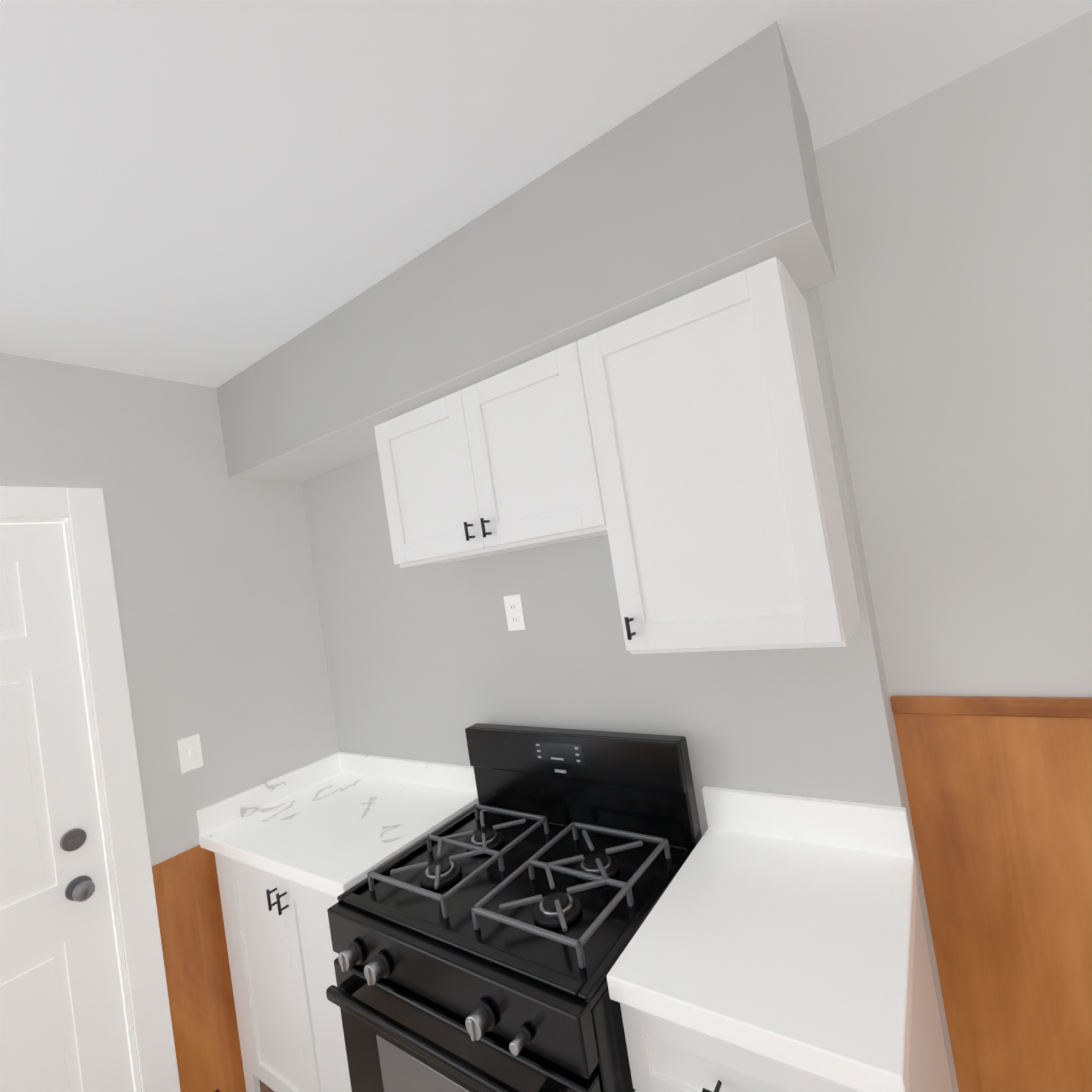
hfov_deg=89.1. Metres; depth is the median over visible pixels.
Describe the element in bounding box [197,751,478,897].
countertop
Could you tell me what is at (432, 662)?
wall
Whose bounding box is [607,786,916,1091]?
countertop
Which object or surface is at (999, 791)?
wainscoting
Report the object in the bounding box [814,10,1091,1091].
wall
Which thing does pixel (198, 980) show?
wainscoting
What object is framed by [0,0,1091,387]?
ceiling
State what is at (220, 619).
wall
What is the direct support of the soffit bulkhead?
attached to the ceiling
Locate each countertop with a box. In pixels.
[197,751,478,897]
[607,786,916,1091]
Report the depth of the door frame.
1.76 m
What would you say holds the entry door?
in the wall at (220, 619)
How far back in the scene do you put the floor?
1.95 m
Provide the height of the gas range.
1.167 m
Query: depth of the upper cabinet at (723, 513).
1.12 m
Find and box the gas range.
[326,723,701,1091]
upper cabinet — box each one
[374,342,607,567]
[577,257,860,653]
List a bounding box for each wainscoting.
[152,845,260,1091]
[890,695,1091,1091]
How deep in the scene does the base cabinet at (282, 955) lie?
1.72 m
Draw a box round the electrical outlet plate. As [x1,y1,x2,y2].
[504,594,525,630]
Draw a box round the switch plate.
[177,734,202,772]
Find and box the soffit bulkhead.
[216,21,835,481]
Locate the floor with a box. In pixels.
[260,1081,274,1091]
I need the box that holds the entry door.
[0,523,133,1091]
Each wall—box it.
[0,353,338,1091]
[302,286,957,1091]
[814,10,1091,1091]
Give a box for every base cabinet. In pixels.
[214,810,485,1091]
[620,888,952,1091]
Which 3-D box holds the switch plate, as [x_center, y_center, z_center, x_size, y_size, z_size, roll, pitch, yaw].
[-1.247,0.728,1.948,0.010,0.115,0.070,-10,-2,35]
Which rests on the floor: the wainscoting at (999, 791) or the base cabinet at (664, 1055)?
the base cabinet at (664, 1055)
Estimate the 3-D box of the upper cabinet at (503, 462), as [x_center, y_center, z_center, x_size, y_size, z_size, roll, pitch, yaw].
[-0.122,-0.210,1.589,0.740,0.443,0.322,-10,-2,35]
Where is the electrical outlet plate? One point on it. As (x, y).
(514, 613)
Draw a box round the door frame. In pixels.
[0,486,180,1091]

